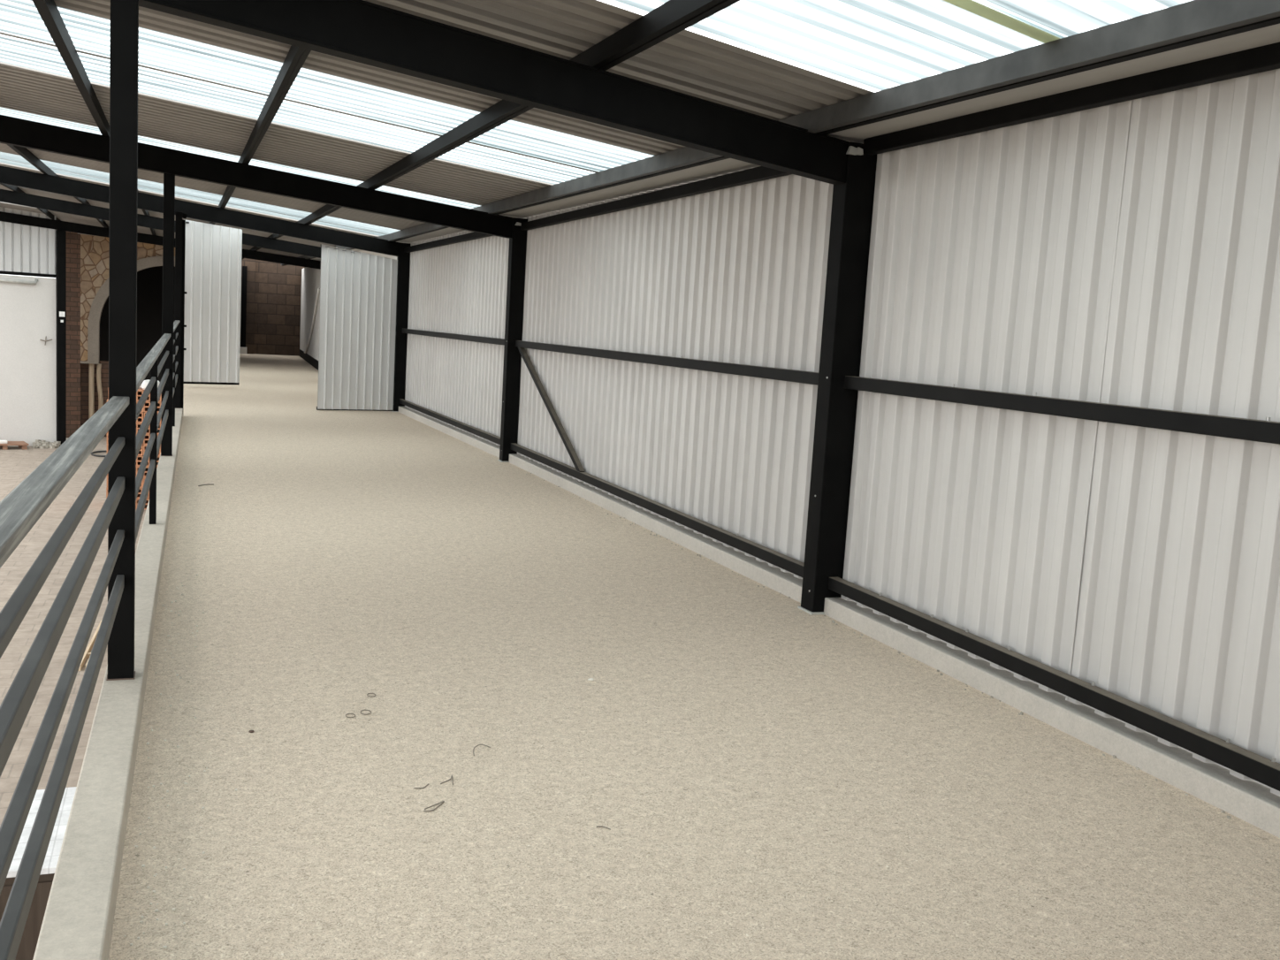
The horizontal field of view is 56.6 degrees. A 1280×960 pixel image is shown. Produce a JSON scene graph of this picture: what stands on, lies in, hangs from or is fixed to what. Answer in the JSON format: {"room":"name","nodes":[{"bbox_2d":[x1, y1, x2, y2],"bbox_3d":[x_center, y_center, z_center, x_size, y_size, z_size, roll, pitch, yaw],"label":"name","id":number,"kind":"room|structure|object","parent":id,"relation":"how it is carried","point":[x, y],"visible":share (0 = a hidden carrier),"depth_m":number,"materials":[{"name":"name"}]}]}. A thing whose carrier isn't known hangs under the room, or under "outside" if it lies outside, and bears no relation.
{"room":"warehouse mezzanine","nodes":[
{"label":"warehouse mezzanine","id":0,"kind":"room"},
{"bbox_2d":[0,274,56,446],"bbox_3d":[-18.167,-2.818,27.020,9.015,4.150,0.241,-2,9,-36],"label":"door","id":1,"kind":"structure","parent":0,"point":[27,312],"depth_m":29.17,"materials":[{"name":"white paint"}]},
{"bbox_2d":[0,277,38,284],"bbox_3d":[-15.087,-4.819,28.718,1.009,0.150,0.127,-2,9,-38],"label":"conduit","id":2,"kind":"object","parent":1,"relation":"attached to","point":[9,280],"visible":1,"depth_m":28.74,"materials":[{"name":"plastic"}]},
{"bbox_2d":[0,270,56,277],"bbox_3d":[-18.004,-4.909,26.660,8.976,0.080,0.097,-2,9,-36],"label":"wall rail","id":3,"kind":"object","parent":1,"relation":"on","point":[1,271],"visible":1,"depth_m":28.89,"materials":[{"name":"metal"}]},
{"bbox_2d":[0,206,55,274],"bbox_3d":[-17.933,-5.887,26.522,8.950,1.900,0.047,-2,9,-36],"label":"sheet","id":4,"kind":"object","parent":3,"relation":"on","point":[23,247],"visible":0.66,"depth_m":28.81,"materials":[{"name":"metal"}]},
{"bbox_2d":[39,335,52,345],"bbox_3d":[-14.636,-3.433,29.302,0.257,0.229,0.126,4,7,2],"label":"wall hook","id":5,"kind":"object","parent":1,"relation":"attached to","point":[45,340],"visible":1,"depth_m":29.30,"materials":[{"name":"metal"}]},
{"bbox_2d":[0,182,60,220],"bbox_3d":[-9.090,-4.219,15.460,0.060,0.579,46.700,1,8,-21],"label":"roof purlin","id":6,"kind":"structure","parent":0,"point":[15,188],"depth_m":23.50,"materials":[{"name":"black paint"}]},
{"bbox_2d":[6,144,109,228],"bbox_3d":[-8.134,-4.165,16.173,0.060,0.549,46.700,1,8,-21],"label":"roof purlin","id":7,"kind":"structure","parent":0,"point":[24,152],"depth_m":15.47,"materials":[{"name":"black paint"}]},
{"bbox_2d":[0,436,146,826],"bbox_3d":[-13.185,0.832,17.753,12.295,0.200,48.000,1,8,-21],"label":"floor","id":8,"kind":"structure","parent":0,"point":[16,463],"depth_m":14.67,"materials":[{"name":"concrete"}]},
{"bbox_2d":[0,441,28,449],"bbox_3d":[-15.375,-0.833,28.694,1.000,0.135,0.680,-2,9,-36],"label":"wooden pallet","id":9,"kind":"object","parent":8,"relation":"on","point":[22,445],"visible":0.9,"depth_m":28.68,"materials":[{"name":"brown wood"}]},
{"bbox_2d":[0,440,7,443],"bbox_3d":[-15.380,-0.920,28.571,0.280,0.064,0.240,-2,9,-36],"label":"bundle","id":10,"kind":"object","parent":9,"relation":"on","point":[1,441],"visible":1,"depth_m":28.52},
{"bbox_2d":[0,786,76,959],"bbox_3d":[-3.239,2.310,6.676,0.585,0.790,1.100,1,8,-21],"label":"base cabinet","id":11,"kind":"object","parent":8,"relation":"on","point":[28,942],"visible":0.14,"depth_m":6.16,"materials":[{"name":"brown wood"}]},
{"bbox_2d":[6,786,76,877],"bbox_3d":[-3.217,1.936,6.629,0.585,0.035,1.100,1,8,-21],"label":"countertop","id":12,"kind":"structure","parent":11,"relation":"on","point":[49,864],"depth_m":6.49,"materials":[{"name":"white tile"}]},
{"bbox_2d":[30,439,60,449],"bbox_3d":[-14.663,-0.886,29.349,0.635,0.175,0.667,1,8,-21],"label":"rubble","id":13,"kind":"object","parent":8,"relation":"on","point":[38,444],"visible":1,"depth_m":29.28,"materials":[{"name":"stone"}]},
{"bbox_2d":[55,229,66,446],"bbox_3d":[-14.368,-3.491,29.495,0.196,5.322,0.180,-2,9,-36],"label":"steel column","id":14,"kind":"structure","parent":8,"relation":"on","point":[60,235],"depth_m":29.41,"materials":[{"name":"metal"}]},
{"bbox_2d":[59,311,64,316],"bbox_3d":[-14.271,-4.095,29.345,0.126,0.126,0.016,-2,9,-36],"label":"wall switch","id":15,"kind":"object","parent":14,"relation":"attached to","point":[61,314],"visible":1,"depth_m":29.33,"materials":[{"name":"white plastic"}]},
{"bbox_2d":[66,231,81,437],"bbox_3d":[-15.056,-3.908,31.581,0.360,5.550,0.597,1,8,-21],"label":"brick pier","id":16,"kind":"object","parent":8,"relation":"on","point":[73,365],"visible":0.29,"depth_m":31.37,"materials":[{"name":"brick"}]},
{"bbox_2d":[78,620,101,670],"bbox_3d":[-5.855,1.761,12.770,0.095,0.060,1.808,1,7,-18],"label":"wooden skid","id":17,"kind":"object","parent":8,"relation":"on","point":[87,654],"visible":0.29,"depth_m":12.47,"materials":[{"name":"wood"}]},
{"bbox_2d":[88,363,94,419],"bbox_3d":[-14.740,-2.136,31.931,0.133,1.990,0.140,1,8,-21],"label":"prop","id":18,"kind":"object","parent":8,"relation":"on","point":[91,366],"visible":0.71,"depth_m":31.85,"materials":[{"name":"wood"}]},
{"bbox_2d":[91,450,106,457],"bbox_3d":[-12.860,-0.632,28.594,0.644,0.044,1.044,1,8,-21],"label":"ring","id":19,"kind":"object","parent":8,"relation":"on","point":[92,453],"visible":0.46,"depth_m":28.37,"materials":[{"name":"metal"}]},
{"bbox_2d":[96,363,103,410],"bbox_3d":[-14.573,-2.143,32.053,0.172,1.995,0.120,1,8,-21],"label":"prop","id":20,"kind":"object","parent":8,"relation":"on","point":[98,366],"visible":0.62,"depth_m":31.96,"materials":[{"name":"wood"}]},
{"bbox_2d":[135,498,139,509],"bbox_3d":[-9.129,0.419,21.438,0.292,0.189,0.234,1,8,-21],"label":"brick","id":21,"kind":"object","parent":8,"relation":"on","point":[137,499],"visible":0.17,"depth_m":21.35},
{"bbox_2d":[137,487,142,498],"bbox_3d":[-9.124,0.224,21.421,0.292,0.189,0.234,1,8,-21],"label":"brick","id":22,"kind":"object","parent":21,"relation":"on","point":[140,491],"visible":0.15,"depth_m":21.36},
{"bbox_3d":[-9.104,0.032,21.391,0.292,0.189,0.234,1,8,-21],"label":"brick","id":23,"kind":"object","parent":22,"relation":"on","visible":0},
{"bbox_3d":[-9.094,-0.161,21.368,0.292,0.189,0.234,1,8,-21],"label":"brick","id":24,"kind":"object","parent":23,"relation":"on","visible":0},
{"bbox_2d":[136,455,143,466],"bbox_3d":[-9.081,-0.354,21.343,0.292,0.189,0.234,1,8,-21],"label":"brick","id":25,"kind":"object","parent":24,"relation":"on","point":[141,456],"visible":0.26,"depth_m":21.27,"materials":[{"name":"brick"}]},
{"bbox_2d":[137,444,143,455],"bbox_3d":[-9.078,-0.548,21.322,0.292,0.189,0.234,1,8,-21],"label":"brick","id":26,"kind":"object","parent":25,"relation":"on","point":[141,448],"visible":0.15,"depth_m":21.29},
{"bbox_3d":[-9.064,-0.740,21.292,0.292,0.189,0.234,1,8,-21],"label":"brick","id":27,"kind":"object","parent":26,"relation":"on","visible":0},
{"bbox_2d":[136,422,141,434],"bbox_3d":[-9.051,-0.935,21.280,0.292,0.189,0.234,1,8,-21],"label":"brick","id":28,"kind":"object","parent":27,"relation":"on","point":[137,423],"visible":0.2,"depth_m":21.19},
{"bbox_2d":[136,411,143,422],"bbox_3d":[-9.041,-1.128,21.254,0.292,0.189,0.234,1,8,-21],"label":"brick","id":29,"kind":"object","parent":28,"relation":"on","point":[141,413],"visible":0.24,"depth_m":21.19,"materials":[{"name":"brick"}]},
{"bbox_3d":[-9.027,-1.321,21.230,0.292,0.189,0.234,1,8,-21],"label":"brick","id":30,"kind":"object","parent":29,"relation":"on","visible":0},
{"bbox_2d":[136,389,143,401],"bbox_3d":[-9.018,-1.514,21.199,0.292,0.189,0.234,1,8,-21],"label":"brick","id":31,"kind":"object","parent":30,"relation":"on","point":[141,391],"visible":0.3,"depth_m":21.12,"materials":[{"name":"brick"}]},
{"bbox_3d":[-8.852,0.421,21.549,0.292,0.189,0.234,1,8,-21],"label":"brick","id":32,"kind":"object","parent":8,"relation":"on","visible":0},
{"bbox_3d":[-8.844,0.228,21.527,0.292,0.189,0.234,1,8,-21],"label":"brick","id":33,"kind":"object","parent":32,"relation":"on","visible":0},
{"bbox_3d":[-8.831,0.034,21.505,0.292,0.189,0.234,1,8,-21],"label":"brick","id":34,"kind":"object","parent":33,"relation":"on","visible":0},
{"bbox_3d":[-8.820,-0.159,21.480,0.292,0.189,0.234,1,8,-21],"label":"brick","id":35,"kind":"object","parent":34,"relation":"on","visible":0},
{"bbox_2d":[146,456,159,466],"bbox_3d":[-8.808,-0.351,21.450,0.292,0.189,0.234,1,8,-21],"label":"brick","id":36,"kind":"object","parent":35,"relation":"on","point":[157,460],"visible":0.16,"depth_m":21.37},
{"bbox_2d":[143,444,160,456],"bbox_3d":[-8.796,-0.544,21.424,0.292,0.189,0.234,1,8,-21],"label":"brick","id":37,"kind":"object","parent":36,"relation":"on","point":[144,445],"visible":0.2,"depth_m":21.35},
{"bbox_2d":[143,434,158,444],"bbox_3d":[-8.784,-0.738,21.403,0.292,0.189,0.234,1,8,-21],"label":"brick","id":38,"kind":"object","parent":37,"relation":"on","point":[145,438],"visible":0.22,"depth_m":21.27,"materials":[{"name":"brick"}]},
{"bbox_2d":[145,423,160,434],"bbox_3d":[-8.771,-0.932,21.386,0.292,0.189,0.234,1,8,-21],"label":"brick","id":39,"kind":"object","parent":38,"relation":"on","point":[148,432],"visible":0.16,"depth_m":21.32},
{"bbox_3d":[-8.758,-1.124,21.359,0.292,0.189,0.234,1,8,-21],"label":"brick","id":40,"kind":"object","parent":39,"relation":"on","visible":0},
{"bbox_2d":[143,401,161,412],"bbox_3d":[-8.753,-1.318,21.336,0.292,0.189,0.234,1,8,-21],"label":"brick","id":41,"kind":"object","parent":40,"relation":"on","point":[160,402],"visible":0.38,"depth_m":21.20,"materials":[{"name":"brick"}]},
{"bbox_2d":[143,390,161,401],"bbox_3d":[-8.742,-1.511,21.313,0.292,0.189,0.234,1,8,-21],"label":"brick","id":42,"kind":"object","parent":41,"relation":"on","point":[160,400],"visible":0.2,"depth_m":21.24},
{"bbox_2d":[141,379,159,389],"bbox_3d":[-8.780,-1.706,21.354,0.320,0.188,0.320,1,8,-21],"label":"sack","id":43,"kind":"object","parent":42,"relation":"on","point":[145,383],"visible":0.45,"depth_m":21.21,"materials":[{"name":"plastic"}]},
{"bbox_2d":[32,0,156,235],"bbox_3d":[-7.208,-4.113,16.866,0.060,0.520,46.700,1,8,-21],"label":"roof purlin","id":44,"kind":"structure","parent":0,"point":[48,10],"depth_m":7.32,"materials":[{"name":"black paint"}]},
{"bbox_2d":[81,360,108,436],"bbox_3d":[-14.712,-2.211,32.302,0.922,2.050,0.193,-2,9,-36],"label":"wall","id":45,"kind":"structure","parent":0,"point":[104,370],"depth_m":32.09,"materials":[{"name":"brown brick"}]},
{"bbox_2d":[79,233,175,364],"bbox_3d":[-13.725,-4.888,32.263,2.937,3.500,0.463,-2,9,-36],"label":"stone arch","id":46,"kind":"object","parent":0,"point":[95,250],"visible":0.52,"depth_m":31.55,"materials":[{"name":"stone"}]},
{"bbox_2d":[99,266,175,381],"bbox_3d":[-15.818,-4.348,34.943,2.721,5.500,6.160,5,7,12],"label":"wall","id":47,"kind":"structure","parent":0,"point":[149,280],"depth_m":36.47,"materials":[{"name":"black"}]},
{"bbox_2d":[0,165,399,256],"bbox_3d":[-7.509,-4.110,17.307,8.677,0.956,0.116,-2,9,-36],"label":"roof beam","id":48,"kind":"structure","parent":0,"point":[8,175],"depth_m":18.00,"materials":[{"name":"metal"}]},
{"bbox_2d":[209,45,311,224],"bbox_3d":[-6.180,-4.072,17.630,0.060,0.523,46.700,1,8,-21],"label":"roof purlin","id":49,"kind":"structure","parent":0,"point":[296,57],"depth_m":7.94,"materials":[{"name":"black paint"}]},
{"bbox_2d":[239,258,304,356],"bbox_3d":[-13.175,-6.181,42.407,3.060,3.400,0.631,0,8,-27],"label":"wall","id":50,"kind":"structure","parent":0,"point":[273,289],"depth_m":42.36,"materials":[{"name":"brick"}]},
{"bbox_2d":[299,242,403,360],"bbox_3d":[-8.167,-4.381,31.599,0.394,3.100,24.191,1,8,-20],"label":"wall","id":51,"kind":"structure","parent":0,"point":[310,277],"depth_m":37.21,"materials":[{"name":"metal"}]},
{"bbox_2d":[0,211,320,269],"bbox_3d":[-12.416,-6.164,30.555,9.094,0.816,0.116,-2,9,-36],"label":"roof beam","id":52,"kind":"structure","parent":51,"relation":"on","point":[4,217],"depth_m":29.74,"materials":[{"name":"metal"}]},
{"bbox_2d":[288,23,1279,266],"bbox_3d":[-3.690,-3.984,19.491,0.548,0.490,46.848,1,8,-21],"label":"sheet","id":53,"kind":"object","parent":52,"relation":"attached to","point":[1270,34],"visible":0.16,"depth_m":5.69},
{"bbox_2d":[0,189,321,258],"bbox_3d":[-9.885,-5.189,23.871,8.990,0.982,0.116,-2,9,-36],"label":"roof beam","id":54,"kind":"structure","parent":51,"relation":"on","point":[13,197],"depth_m":23.32,"materials":[{"name":"metal"}]},
{"bbox_2d":[299,349,318,370],"bbox_3d":[-8.309,-2.950,31.593,0.202,0.250,23.887,1,8,-20],"label":"baseboard","id":55,"kind":"structure","parent":51,"relation":"attached to","point":[308,358],"depth_m":36.88,"materials":[{"name":"black paint"}]},
{"bbox_2d":[304,288,319,353],"bbox_3d":[-10.050,-4.787,36.310,0.082,2.046,6.421,1,8,-19],"label":"diagonal brace","id":56,"kind":"object","parent":51,"relation":"attached to","point":[318,289],"visible":1,"depth_m":34.99,"materials":[{"name":"metal"}]},
{"bbox_2d":[241,0,739,259],"bbox_3d":[-5.116,-4.040,18.417,0.075,0.546,46.700,1,8,-21],"label":"roof purlin","id":57,"kind":"structure","parent":0,"point":[673,17],"depth_m":5.63,"materials":[{"name":"black paint"}]},
{"bbox_2d":[0,201,303,257],"bbox_3d":[-12.640,-6.508,31.349,10.652,0.675,4.924,-2,9,-36],"label":"sheet","id":58,"kind":"object","parent":57,"relation":"on","point":[63,217],"visible":0.32,"depth_m":29.75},
{"bbox_2d":[0,183,336,246],"bbox_3d":[-10.264,-5.603,25.204,10.052,0.812,2.704,-2,9,-36],"label":"sheet","id":59,"kind":"object","parent":57,"relation":"on","point":[29,191],"visible":0.22,"depth_m":24.58,"materials":[{"name":"metal"}]},
{"bbox_2d":[0,162,377,237],"bbox_3d":[-8.249,-4.754,19.994,10.130,0.871,2.993,-2,9,-36],"label":"sheet","id":60,"kind":"object","parent":57,"relation":"on","point":[1,163],"visible":0.09,"depth_m":19.20,"materials":[{"name":"plastic"}]},
{"bbox_2d":[0,157,388,236],"bbox_3d":[-7.486,-4.429,18.020,9.646,0.820,1.198,-2,9,-36],"label":"sheet","id":61,"kind":"object","parent":60,"relation":"attached to","point":[2,159],"visible":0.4,"depth_m":18.50,"materials":[{"name":"plastic"}]},
{"bbox_2d":[0,143,424,230],"bbox_3d":[-6.342,-3.950,15.060,10.052,0.796,2.704,-2,9,-36],"label":"sheet","id":62,"kind":"object","parent":57,"relation":"on","point":[308,206],"visible":0.24,"depth_m":16.26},
{"bbox_2d":[0,152,400,233],"bbox_3d":[-7.059,-4.245,16.914,9.656,0.805,1.236,-2,9,-36],"label":"sheet","id":63,"kind":"object","parent":62,"relation":"attached to","point":[3,155],"visible":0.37,"depth_m":17.59,"materials":[{"name":"plastic"}]},
{"bbox_2d":[0,61,552,205],"bbox_3d":[-4.408,-3.128,10.058,10.055,0.692,2.713,-2,9,-36],"label":"sheet","id":64,"kind":"object","parent":57,"relation":"on","point":[25,89],"visible":0.86,"depth_m":10.62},
{"bbox_2d":[0,106,480,208],"bbox_3d":[-5.130,-3.430,11.925,9.661,0.685,1.255,-2,9,-36],"label":"sheet","id":65,"kind":"object","parent":64,"relation":"attached to","point":[4,111],"visible":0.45,"depth_m":12.33,"materials":[{"name":"plastic"}]},
{"bbox_2d":[0,30,599,184],"bbox_3d":[-3.670,-2.816,8.148,9.685,0.630,1.343,-2,9,-36],"label":"sheet","id":66,"kind":"object","parent":64,"relation":"attached to","point":[15,49],"visible":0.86,"depth_m":8.93,"materials":[{"name":"plastic"}]},
{"bbox_2d":[53,0,874,155],"bbox_3d":[-2.456,-2.304,5.008,10.104,0.632,2.896,-2,9,-36],"label":"sheet","id":67,"kind":"object","parent":57,"relation":"on","point":[689,63],"visible":0.38,"depth_m":6.03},
{"bbox_2d":[0,0,653,171],"bbox_3d":[-3.212,-2.617,6.964,9.661,0.614,1.255,-2,9,-36],"label":"sheet","id":68,"kind":"object","parent":67,"relation":"attached to","point":[89,33],"visible":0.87,"depth_m":7.75,"materials":[{"name":"plastic"}]},
{"bbox_2d":[609,0,1060,91],"bbox_3d":[-1.682,-1.982,3.007,9.687,0.576,1.352,-2,9,-36],"label":"sheet","id":69,"kind":"object","parent":67,"relation":"attached to","point":[880,45],"visible":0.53,"depth_m":4.99,"materials":[{"name":"white"}]},
{"bbox_3d":[0.152,-1.228,-1.736,9.000,0.637,8.810,1,8,-21],"label":"sheet","id":70,"kind":"object","parent":57,"relation":"on","visible":0},
{"bbox_2d":[973,0,1193,38],"bbox_3d":[-1.218,-1.787,1.808,9.677,0.577,1.313,-2,9,-36],"label":"sheet","id":71,"kind":"object","parent":70,"relation":"attached to","point":[1061,19],"visible":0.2,"depth_m":4.38,"materials":[{"name":"plastic"}]},
{"bbox_2d":[108,353,1279,959],"bbox_3d":[-5.732,-1.153,20.450,4.184,0.250,48.252,1,8,-21],"label":"floor","id":72,"kind":"structure","parent":0,"point":[769,779],"depth_m":4.41,"materials":[{"name":"concrete"}]},
{"bbox_2d":[32,408,182,959],"bbox_3d":[-2.981,0.602,7.216,0.145,0.370,21.304,1,8,-20],"label":"curb","id":73,"kind":"object","parent":72,"relation":"on","point":[78,921],"visible":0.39,"depth_m":3.58,"materials":[{"name":"concrete"}]},
{"bbox_2d":[0,396,129,959],"bbox_3d":[-1.004,0.607,1.891,0.060,1.171,5.848,1,8,-20],"label":"steel railing","id":74,"kind":"object","parent":73,"relation":"on","point":[24,506],"visible":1,"depth_m":2.30,"materials":[{"name":"metal"}]},
{"bbox_2d":[106,0,138,680],"bbox_3d":[-1.986,-0.514,4.564,0.102,2.615,0.103,1,8,-21],"label":"steel column","id":75,"kind":"structure","parent":73,"relation":"on","point":[124,49],"depth_m":4.50,"materials":[{"name":"metal"}]},
{"bbox_2d":[138,0,848,184],"bbox_3d":[-2.367,-1.951,4.165,8.795,0.746,0.116,-2,9,-36],"label":"roof beam","id":76,"kind":"structure","parent":75,"relation":"on","point":[360,31],"depth_m":5.45,"materials":[{"name":"metal"}]},
{"bbox_2d":[135,333,170,541],"bbox_3d":[-3.322,-0.321,8.125,0.060,1.193,7.377,1,8,-20],"label":"steel railing","id":77,"kind":"object","parent":73,"relation":"on","point":[149,362],"visible":0.77,"depth_m":7.62,"materials":[{"name":"metal"}]},
{"bbox_2d":[160,173,175,456],"bbox_3d":[-4.570,-1.581,11.506,0.108,2.706,0.109,1,8,-21],"label":"steel column","id":78,"kind":"structure","parent":73,"relation":"on","point":[169,179],"depth_m":11.44,"materials":[{"name":"metal"}]},
{"bbox_2d":[0,114,512,238],"bbox_3d":[-4.988,-3.057,10.943,8.795,0.822,0.116,-2,9,-36],"label":"roof beam","id":79,"kind":"structure","parent":78,"relation":"on","point":[13,131],"depth_m":11.76,"materials":[{"name":"metal"}]},
{"bbox_2d":[172,320,179,426],"bbox_3d":[-5.618,-1.257,14.299,0.060,1.250,5.712,1,8,-20],"label":"steel railing","id":80,"kind":"object","parent":73,"relation":"on","point":[176,323],"visible":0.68,"depth_m":14.44,"materials":[{"name":"metal"}]},
{"bbox_2d":[174,211,182,408],"bbox_3d":[-6.572,-2.406,16.903,0.098,2.769,0.099,1,8,-21],"label":"railing post","id":81,"kind":"object","parent":73,"relation":"on","point":[179,214],"visible":0.78,"depth_m":16.83,"materials":[{"name":"metal"}]},
{"bbox_2d":[124,574,237,959],"bbox_3d":[-1.748,0.937,4.569,0.320,0.007,5.434,1,8,-21],"label":"gravel","id":82,"kind":"object","parent":72,"relation":"on","point":[171,705],"visible":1,"depth_m":3.67,"materials":[{"name":"gravel"}]},
{"bbox_2d":[180,213,187,408],"bbox_3d":[-6.544,-2.350,17.010,0.105,2.874,0.070,1,8,-21],"label":"post","id":83,"kind":"object","parent":72,"relation":"on","point":[184,216],"visible":0.82,"depth_m":16.99,"materials":[{"name":"metal"}]},
{"bbox_2d":[183,219,242,385],"bbox_3d":[-8.392,-3.450,23.296,1.126,3.150,0.092,-2,9,-36],"label":"door","id":84,"kind":"structure","parent":72,"relation":"on","point":[213,252],"depth_m":23.30,"materials":[{"name":"white metal"}]},
{"bbox_2d":[240,266,247,354],"bbox_3d":[-13.861,-5.948,41.626,0.220,3.050,0.210,1,8,-21],"label":"steel column","id":85,"kind":"structure","parent":72,"relation":"on","point":[243,349],"depth_m":41.56,"materials":[{"name":"metal"}]},
{"bbox_2d":[392,242,410,411],"bbox_3d":[-4.050,-2.573,20.137,0.202,2.839,0.172,1,8,-21],"label":"steel column","id":86,"kind":"structure","parent":72,"relation":"on","point":[403,259],"depth_m":20.07,"materials":[{"name":"metal"}]},
{"bbox_2d":[316,243,397,411],"bbox_3d":[-4.665,-2.494,19.733,1.341,2.690,0.088,-1,8,-33],"label":"door","id":87,"kind":"structure","parent":86,"relation":"attached to","point":[357,322],"depth_m":19.71,"materials":[{"name":"white metal"}]},
{"bbox_2d":[403,231,493,252],"bbox_3d":[-2.652,-3.388,16.804,0.066,0.083,6.785,1,8,-22],"label":"wall rail","id":88,"kind":"object","parent":86,"relation":"attached to","point":[474,235],"visible":0.56,"depth_m":17.01,"materials":[{"name":"metal"}]},
{"bbox_2d":[399,398,500,444],"bbox_3d":[-2.802,-0.886,17.116,0.066,0.087,6.785,1,8,-22],"label":"wall rail","id":89,"kind":"object","parent":86,"relation":"attached to","point":[475,430],"visible":0.81,"depth_m":16.48,"materials":[{"name":"metal"}]},
{"bbox_2d":[401,328,504,345],"bbox_3d":[-2.731,-2.066,16.969,0.066,0.088,6.785,1,8,-22],"label":"wall rail","id":90,"kind":"object","parent":86,"relation":"attached to","point":[468,338],"visible":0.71,"depth_m":16.33,"materials":[{"name":"metal"}]},
{"bbox_2d":[404,218,526,445],"bbox_3d":[-2.651,-2.149,16.970,0.040,2.746,7.001,1,8,-22],"label":"sheet","id":91,"kind":"object","parent":90,"relation":"attached to","point":[460,287],"visible":0.65,"depth_m":16.64,"materials":[{"name":"metal"}]},
{"bbox_2d":[423,800,444,811],"bbox_3d":[-0.676,1.081,3.931,0.030,0.003,0.104,8,9,34],"label":"scrap","id":92,"kind":"object","parent":72,"relation":"on","point":[443,801],"visible":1,"depth_m":3.93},
{"bbox_2d":[440,775,453,784],"bbox_3d":[-0.678,1.052,4.165,0.046,0.003,0.088,2,7,-11],"label":"scrap","id":93,"kind":"object","parent":72,"relation":"on","point":[452,775],"visible":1,"depth_m":4.16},
{"bbox_2d":[497,217,527,462],"bbox_3d":[-1.461,-1.602,13.759,0.202,2.799,0.194,1,8,-21],"label":"steel column","id":94,"kind":"structure","parent":72,"relation":"on","point":[517,248],"depth_m":13.70,"materials":[{"name":"metal"}]},
{"bbox_2d":[520,166,791,230],"bbox_3d":[-0.045,-2.393,10.226,0.066,0.083,7.193,1,8,-21],"label":"wall rail","id":95,"kind":"object","parent":94,"relation":"attached to","point":[759,173],"visible":0.56,"depth_m":9.50,"materials":[{"name":"metal"}]},
{"bbox_2d":[510,442,804,577],"bbox_3d":[-0.194,0.091,10.536,0.066,0.087,7.193,1,8,-21],"label":"wall rail","id":96,"kind":"object","parent":94,"relation":"attached to","point":[789,564],"visible":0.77,"depth_m":9.18,"materials":[{"name":"metal"}]},
{"bbox_2d":[517,347,585,472],"bbox_3d":[-0.969,-0.802,12.560,0.055,1.192,2.498,1,8,-21],"label":"diagonal brace","id":97,"kind":"object","parent":96,"relation":"attached to","point":[544,397],"visible":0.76,"depth_m":12.39,"materials":[{"name":"black paint"}]},
{"bbox_2d":[515,340,818,385],"bbox_3d":[-0.123,-1.089,10.389,0.066,0.088,7.193,1,8,-21],"label":"wall rail","id":98,"kind":"object","parent":94,"relation":"attached to","point":[811,377],"visible":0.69,"depth_m":9.00,"materials":[{"name":"metal"}]},
{"bbox_2d":[797,141,877,615],"bbox_3d":[1.165,-0.568,6.971,0.220,2.740,0.196,1,8,-21],"label":"steel column","id":99,"kind":"structure","parent":72,"relation":"on","point":[852,201],"depth_m":6.92,"materials":[{"name":"metal"}]},
{"bbox_2d":[828,577,1279,791],"bbox_3d":[2.394,1.095,3.736,0.068,0.087,7.184,1,8,-21],"label":"wall rail","id":100,"kind":"object","parent":99,"relation":"attached to","point":[1265,771],"visible":1,"depth_m":5.04,"materials":[{"name":"metal"}]},
{"bbox_2d":[844,375,1279,444],"bbox_3d":[2.464,-0.085,3.588,0.068,0.088,7.184,1,8,-21],"label":"wall rail","id":101,"kind":"object","parent":99,"relation":"attached to","point":[1252,430],"visible":1,"depth_m":5.02,"materials":[{"name":"metal"}]},
{"bbox_2d":[1067,68,1279,796],"bbox_3d":[3.354,0.205,1.414,0.041,2.639,8.159,1,8,-21],"label":"sheet","id":102,"kind":"object","parent":101,"relation":"attached to","point":[1178,613],"visible":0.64,"depth_m":4.62,"materials":[{"name":"metal"}]},
{"bbox_2d":[862,41,1279,155],"bbox_3d":[2.542,-1.386,3.426,0.068,0.114,7.184,1,8,-21],"label":"wall rail","id":103,"kind":"object","parent":99,"relation":"attached to","point":[1266,57],"visible":1,"depth_m":5.04,"materials":[{"name":"metal"}]},
{"bbox_2d":[398,406,1279,838],"bbox_3d":[0.226,0.471,9.682,0.486,0.300,23.600,1,8,-21],"label":"kerb","id":104,"kind":"object","parent":72,"relation":"on","point":[1252,802],"visible":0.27,"depth_m":5.63,"materials":[{"name":"concrete"}]},
{"bbox_2d":[517,170,833,579],"bbox_3d":[-0.048,-1.159,10.396,0.048,2.719,7.360,1,8,-21],"label":"sheet","id":105,"kind":"object","parent":104,"relation":"on","point":[737,274],"visible":0.79,"depth_m":9.20,"materials":[{"name":"metal"}]},
{"bbox_2d":[841,99,1132,700],"bbox_3d":[1.617,-0.485,6.047,0.042,2.656,2.089,1,8,-20],"label":"sheet","id":106,"kind":"object","parent":104,"relation":"on","point":[992,253],"visible":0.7,"depth_m":5.80,"materials":[{"name":"metal"}]},
{"bbox_2d":[525,472,1231,819],"bbox_3d":[0.563,0.607,8.318,0.092,0.008,9.989,1,8,-21],"label":"gravel","id":107,"kind":"object","parent":72,"relation":"on","point":[833,621],"visible":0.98,"depth_m":5.96,"materials":[{"name":"gravel"}]},
{"bbox_2d":[281,0,1279,266],"bbox_3d":[-3.956,-3.998,19.276,0.100,0.586,46.700,1,8,-21],"label":"roof purlin","id":108,"kind":"structure","parent":0,"point":[1195,21],"depth_m":5.03,"materials":[{"name":"black paint"}]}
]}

